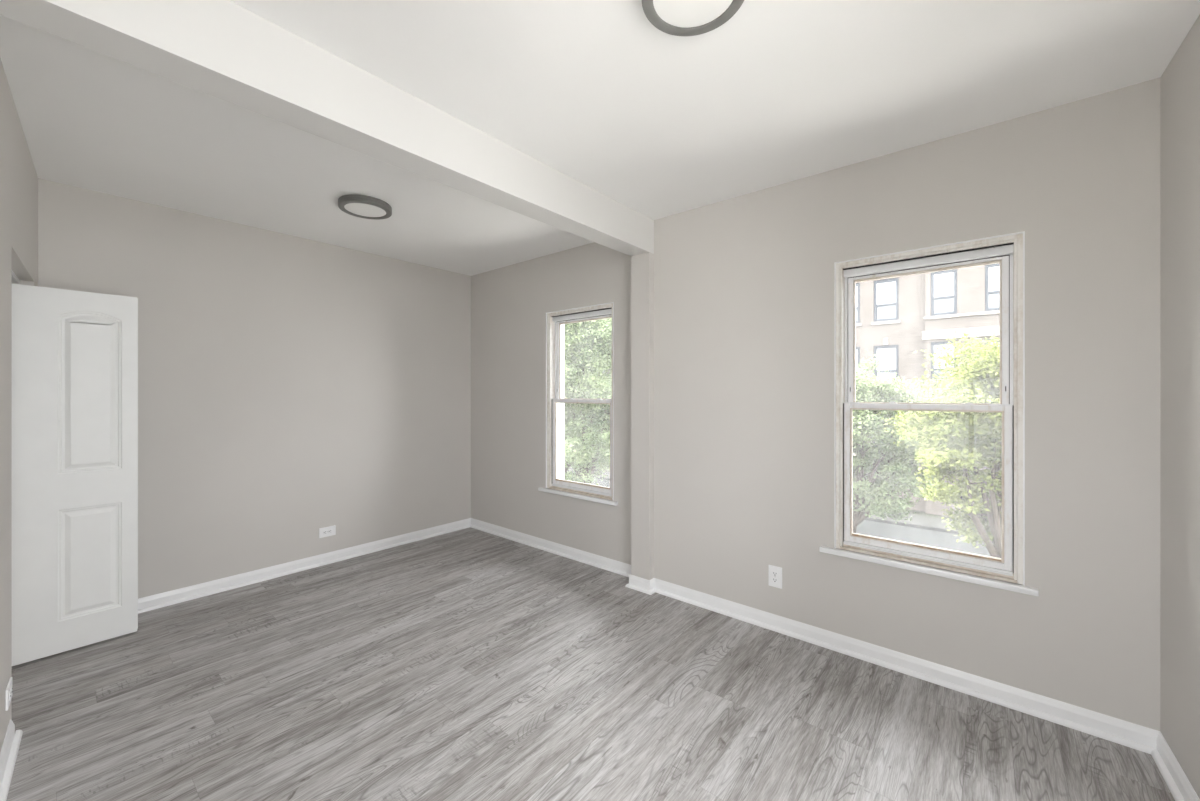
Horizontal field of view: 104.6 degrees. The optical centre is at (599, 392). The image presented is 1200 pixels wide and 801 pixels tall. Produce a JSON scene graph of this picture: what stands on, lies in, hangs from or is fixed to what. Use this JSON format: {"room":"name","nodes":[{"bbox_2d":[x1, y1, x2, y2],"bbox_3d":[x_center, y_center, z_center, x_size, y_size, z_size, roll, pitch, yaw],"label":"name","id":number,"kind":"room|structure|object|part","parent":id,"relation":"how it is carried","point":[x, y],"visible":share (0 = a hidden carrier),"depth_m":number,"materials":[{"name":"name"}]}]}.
{"room":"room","nodes":[
{"label":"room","id":0,"kind":"room"},
{"bbox_2d":[0,58,37,751],"bbox_3d":[-1.477,0.093,0.929,5.247,2.742,0.120,0,0,43],"label":"wall","id":1,"kind":"structure","parent":0,"point":[18,176],"depth_m":1.92,"materials":[{"name":"paint"}]},
{"bbox_2d":[5,677,12,710],"bbox_3d":[-2.426,1.236,1.907,0.130,0.083,0.010,0,0,43],"label":"wall outlet","id":2,"kind":"object","parent":1,"relation":"attached to","point":[8,693],"visible":1,"depth_m":1.87,"materials":[{"name":"white plastic"}]},
{"bbox_2d":[0,720,22,800],"bbox_3d":[-1.096,1.419,0.675,3.828,0.090,0.031,0,0,43],"label":"baseboard","id":3,"kind":"structure","parent":1,"relation":"attached to","point":[10,747],"depth_m":1.81,"materials":[{"name":"white paint"}]},
{"bbox_2d":[12,271,18,283],"bbox_3d":[-2.896,-0.615,2.250,0.933,0.022,0.028,0,0,43],"label":"door frame","id":4,"kind":"structure","parent":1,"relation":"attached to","point":[15,279],"depth_m":2.49,"materials":[{"name":"white paint"}]},
{"bbox_2d":[12,284,137,665],"bbox_3d":[-2.997,0.437,2.663,0.074,2.030,0.491,0,0,40],"label":"door","id":5,"kind":"structure","parent":1,"relation":"in","point":[75,353],"depth_m":2.62,"materials":[{"name":"white paint"}]},
{"bbox_2d":[38,178,470,598],"bbox_3d":[-2.716,0.093,3.683,0.200,2.742,3.822,0,0,40],"label":"wall","id":6,"kind":"structure","parent":0,"point":[290,387],"depth_m":3.64,"materials":[{"name":"paint"}]},
{"bbox_2d":[138,518,470,613],"bbox_3d":[-2.371,1.419,3.917,0.031,0.090,3.022,0,0,40],"label":"baseboard","id":7,"kind":"structure","parent":6,"relation":"attached to","point":[164,599],"depth_m":3.72,"materials":[{"name":"white paint"}]},
{"bbox_2d":[319,525,335,537],"bbox_3d":[-2.335,1.193,3.976,0.010,0.083,0.130,0,0,40],"label":"wall outlet","id":8,"kind":"object","parent":6,"relation":"attached to","point":[331,530],"visible":1,"depth_m":3.97,"materials":[{"name":"white plastic"}]},
{"bbox_2d":[471,242,630,564],"bbox_3d":[-0.514,0.093,4.479,2.563,2.742,0.220,0,0,40],"label":"wall","id":9,"kind":"structure","parent":0,"point":[510,304],"depth_m":4.43,"materials":[{"name":"paint"}]},
{"bbox_2d":[470,518,630,576],"bbox_3d":[-0.548,1.419,4.344,2.283,0.090,0.031,0,0,40],"label":"baseboard","id":10,"kind":"structure","parent":9,"relation":"attached to","point":[608,564],"depth_m":4.21,"materials":[{"name":"white paint"}]},
{"bbox_2d":[538,302,617,505],"bbox_3d":[-0.145,0.088,4.153,0.923,1.664,0.257,0,0,40],"label":"window","id":11,"kind":"structure","parent":9,"relation":"in","point":[555,320],"depth_m":4.32,"materials":[{"name":"white paint"}]},
{"bbox_3d":[-0.081,0.074,4.209,0.803,1.635,0.089,0,0,40],"label":"casing","id":12,"kind":"part","parent":11,"relation":"part of","materials":[{"name":"white wood"}]},
{"bbox_3d":[-0.172,0.906,4.120,0.923,0.028,0.172,0,0,40],"label":"sill","id":13,"kind":"part","parent":11,"relation":"part of","materials":[{"name":"white paint"}]},
{"bbox_3d":[-0.158,0.456,4.116,0.724,0.787,0.032,0,0,40],"label":"sash","id":14,"kind":"part","parent":11,"relation":"part of","materials":[{"name":"paint"}]},
{"bbox_3d":[-0.130,-0.285,4.150,0.700,0.755,0.032,0,0,40],"label":"sash","id":15,"kind":"part","parent":11,"relation":"part of","materials":[{"name":"paint"}]},
{"bbox_2d":[6,527,1174,800],"bbox_3d":[-0.662,1.564,2.102,5.581,0.200,4.180,0,0,40],"label":"floor","id":16,"kind":"structure","parent":0,"point":[467,664],"depth_m":2.13,"materials":[{"name":"grey wood"}]},
{"bbox_2d":[0,0,1199,275],"bbox_3d":[-0.662,-1.403,2.102,5.581,0.250,4.180,0,0,40],"label":"ceiling","id":17,"kind":"structure","parent":0,"point":[660,124],"depth_m":2.02,"materials":[{"name":"paint"}]},
{"bbox_2d":[0,0,653,255],"bbox_3d":[-0.612,-1.153,2.357,0.165,0.250,3.203,0,0,40],"label":"beam","id":18,"kind":"structure","parent":17,"relation":"attached to","point":[221,49],"depth_m":1.73,"materials":[{"name":"paint"}]},
{"bbox_2d":[338,194,391,219],"bbox_3d":[-1.591,-1.255,3.150,0.326,0.046,0.326,0,0,40],"label":"ceiling lamp","id":19,"kind":"object","parent":17,"relation":"attached to","point":[362,206],"visible":1,"depth_m":3.10,"materials":[{"name":"grey metal"}]},
{"bbox_2d":[344,203,385,216],"bbox_3d":[-1.591,-1.238,3.150,0.255,0.003,0.255,0,0,40],"label":"diffuser","id":20,"kind":"object","parent":19,"relation":"attached to","point":[355,209],"depth_m":3.15,"materials":[{"name":"white plastic"}]},
{"bbox_2d":[642,0,743,35],"bbox_3d":[0.294,-1.255,1.448,0.326,0.046,0.326,0,0,40],"label":"ceiling lamp","id":21,"kind":"object","parent":17,"relation":"attached to","point":[672,17],"visible":1,"depth_m":1.52,"materials":[{"name":"grey metal"}]},
{"bbox_2d":[653,0,732,27],"bbox_3d":[0.294,-1.238,1.448,0.255,0.003,0.255,0,0,40],"label":"diffuser","id":22,"kind":"object","parent":21,"relation":"attached to","point":[666,13],"depth_m":1.51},
{"bbox_2d":[631,252,653,579],"bbox_3d":[0.356,0.218,3.518,0.165,2.492,0.180,0,0,40],"label":"wall column","id":23,"kind":"structure","parent":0,"point":[642,265],"depth_m":3.44,"materials":[{"name":"paint"}]},
{"bbox_2d":[625,575,650,594],"bbox_3d":[0.289,1.419,3.437,0.227,0.090,0.031,0,0,40],"label":"baseboard","id":24,"kind":"structure","parent":23,"relation":"attached to","point":[640,584],"depth_m":3.44,"materials":[{"name":"white paint"}]},
{"bbox_3d":[0.285,1.453,3.432,0.227,0.022,0.018,0,0,40],"label":"shoe moulding","id":25,"kind":"part","parent":24,"relation":"part of","materials":[{"name":"white paint"}]},
{"bbox_2d":[650,578,654,594],"bbox_3d":[0.383,1.419,3.397,0.031,0.090,0.091,0,0,40],"label":"baseboard","id":26,"kind":"structure","parent":23,"relation":"attached to","point":[652,583],"depth_m":3.40,"materials":[{"name":"white paint"}]},
{"bbox_2d":[654,78,1159,730],"bbox_3d":[1.504,0.093,2.691,2.817,2.742,0.260,0,0,40],"label":"wall","id":27,"kind":"structure","parent":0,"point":[744,284],"depth_m":2.29,"materials":[{"name":"paint"}]},
{"bbox_2d":[769,565,781,588],"bbox_3d":[1.083,1.138,2.867,0.083,0.130,0.010,0,0,40],"label":"wall outlet","id":28,"kind":"object","parent":27,"relation":"attached to","point":[775,573],"visible":1,"depth_m":2.86,"materials":[{"name":"white plastic"}]},
{"bbox_2d":[654,578,1159,753],"bbox_3d":[1.327,1.419,2.650,2.437,0.090,0.031,0,0,40],"label":"baseboard","id":29,"kind":"structure","parent":27,"relation":"attached to","point":[1135,736],"depth_m":2.33,"materials":[{"name":"white paint"}]},
{"bbox_2d":[819,231,1038,595],"bbox_3d":[1.702,0.088,2.482,0.923,1.664,0.257,0,0,40],"label":"window","id":30,"kind":"structure","parent":27,"relation":"attached to","point":[1008,250],"depth_m":2.35,"materials":[{"name":"white paint"}]},
{"bbox_3d":[1.718,-0.285,2.479,0.700,0.755,0.032,0,0,40],"label":"sash","id":31,"kind":"part","parent":30,"relation":"part of","materials":[{"name":"paint"}]},
{"bbox_3d":[1.690,0.456,2.445,0.724,0.787,0.032,0,0,40],"label":"sash","id":32,"kind":"part","parent":30,"relation":"part of","materials":[{"name":"paint"}]},
{"bbox_3d":[1.675,0.906,2.450,0.923,0.028,0.172,0,0,40],"label":"sill","id":33,"kind":"part","parent":30,"relation":"part of","materials":[{"name":"white paint"}]},
{"bbox_2d":[1160,15,1199,798],"bbox_3d":[1.318,0.093,0.462,0.250,2.742,3.411,0,0,38],"label":"wall","id":34,"kind":"structure","parent":0,"point":[1180,81],"depth_m":1.70,"materials":[{"name":"paint"}]},
{"bbox_2d":[1151,732,1199,800],"bbox_3d":[1.269,1.419,0.628,0.031,0.090,3.211,0,0,38],"label":"baseboard","id":35,"kind":"structure","parent":34,"relation":"attached to","point":[1181,789],"depth_m":1.73,"materials":[{"name":"white paint"}]},
{"bbox_3d":[1.264,1.453,0.632,0.018,0.022,3.184,0,0,38],"label":"shoe moulding","id":36,"kind":"part","parent":35,"relation":"part of","materials":[{"name":"white paint"}]},
{"label":"outside","id":37,"kind":"structure","parent":0,"visible":0},
{"bbox_2d":[571,464,952,519],"bbox_3d":[8.974,4.964,26.372,70.000,0.200,68.000,0,0,40],"label":"ground","id":38,"kind":"structure","parent":37,"point":[921,513],"depth_m":18.50,"materials":[{"name":"grey concrete"}]},
{"bbox_2d":[564,318,611,484],"bbox_3d":[-0.762,0.854,14.830,5.088,8.031,3.982,0,0,28],"label":"tree","id":39,"kind":"object","parent":38,"relation":"on","point":[592,353],"visible":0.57,"depth_m":14.03,"materials":[{"name":"green plant"}]},
{"bbox_2d":[567,466,988,534],"bbox_3d":[3.465,4.794,19.767,70.000,0.140,8.400,0,0,40],"label":"pavement","id":40,"kind":"structure","parent":38,"relation":"on","point":[918,521],"depth_m":16.99,"materials":[{"name":"grey concrete"}]},
{"bbox_2d":[566,474,994,556],"bbox_3d":[3.594,4.854,19.921,70.000,0.020,4.800,0,0,40],"label":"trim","id":41,"kind":"structure","parent":38,"relation":"on","point":[932,538],"depth_m":15.72,"materials":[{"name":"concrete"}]},
{"bbox_2d":[566,263,1001,516],"bbox_3d":[10.702,-1.336,26.493,38.900,12.400,9.600,0,0,40],"label":"apartment building","id":42,"kind":"structure","parent":38,"relation":"on","point":[897,317],"depth_m":18.96,"materials":[{"name":"brick"}]},
{"bbox_2d":[856,350,857,370],"bbox_3d":[11.156,-1.417,20.792,0.760,0.998,0.025,0,0,40],"label":"blind","id":43,"kind":"object","parent":42,"relation":"hanging from","point":[856,350],"depth_m":20.59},
{"bbox_2d":[856,286,857,306],"bbox_3d":[11.156,-4.246,20.792,0.760,0.980,0.025,0,0,40],"label":"blind","id":44,"kind":"object","parent":42,"relation":"hanging from","point":[856,286],"depth_m":20.57,"materials":[{"name":"white fabric"}]},
{"bbox_3d":[12.196,-2.976,19.791,1.040,0.120,0.180,0,0,40],"label":"stone sill","id":45,"kind":"part","parent":42,"relation":"part of","materials":[{"name":"stone"}]},
{"bbox_3d":[12.280,-1.101,19.890,0.760,1.630,0.020,0,0,40],"label":"pane","id":46,"kind":"part","parent":42,"relation":"part of","materials":[{"name":"white glass"}]},
{"bbox_2d":[877,348,895,369],"bbox_3d":[12.262,-1.417,19.869,0.760,0.998,0.025,0,0,40],"label":"blind","id":47,"kind":"object","parent":42,"relation":"hanging from","point":[889,354],"depth_m":19.83,"materials":[{"name":"white fabric"}]},
{"bbox_3d":[12.280,-3.936,19.890,0.760,1.600,0.020,0,0,40],"label":"pane","id":48,"kind":"part","parent":42,"relation":"part of","materials":[{"name":"white glass"}]},
{"bbox_2d":[877,281,895,304],"bbox_3d":[12.262,-4.246,19.869,0.760,0.980,0.025,0,0,40],"label":"blind","id":49,"kind":"object","parent":42,"relation":"hanging from","point":[886,290],"depth_m":19.86,"materials":[{"name":"white fabric"}]},
{"bbox_3d":[13.623,-1.101,18.379,0.680,1.630,0.020,0,0,40],"label":"pane","id":50,"kind":"part","parent":42,"relation":"part of","materials":[{"name":"glass"}]},
{"bbox_2d":[934,344,953,367],"bbox_3d":[13.606,-1.417,18.358,0.680,0.998,0.025,0,0,40],"label":"blind","id":51,"kind":"object","parent":42,"relation":"hanging from","point":[935,345],"depth_m":18.42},
{"bbox_3d":[13.623,-3.936,18.379,0.680,1.600,0.020,0,0,40],"label":"pane","id":52,"kind":"part","parent":42,"relation":"part of","materials":[{"name":"white glass"}]},
{"bbox_2d":[934,272,953,296],"bbox_3d":[13.606,-4.246,18.358,0.680,0.980,0.025,0,0,40],"label":"blind","id":53,"kind":"object","parent":42,"relation":"hanging from","point":[943,281],"depth_m":18.34,"materials":[{"name":"white fabric"}]},
{"bbox_3d":[14.906,-3.936,17.309,0.680,1.600,0.020,0,0,40],"label":"pane","id":54,"kind":"part","parent":42,"relation":"part of","materials":[{"name":"white glass"}]},
{"bbox_2d":[988,266,999,291],"bbox_3d":[14.888,-4.246,17.288,0.680,0.980,0.025,0,0,40],"label":"blind","id":55,"kind":"object","parent":42,"relation":"hanging from","point":[993,271],"depth_m":17.37,"materials":[{"name":"white fabric"}]},
{"bbox_2d":[853,350,947,532],"bbox_3d":[7.162,1.858,12.934,4.368,6.027,3.043,0,0,44],"label":"tree","id":56,"kind":"object","parent":38,"relation":"on","point":[873,488],"visible":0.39,"depth_m":12.35,"materials":[{"name":"green plant"}]},
{"bbox_2d":[877,329,1001,558],"bbox_3d":[7.666,1.858,8.503,4.729,6.043,3.230,0,0,40],"label":"tree","id":57,"kind":"object","parent":38,"relation":"on","point":[943,428],"visible":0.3,"depth_m":8.68,"materials":[{"name":"green plant"}]}
]}

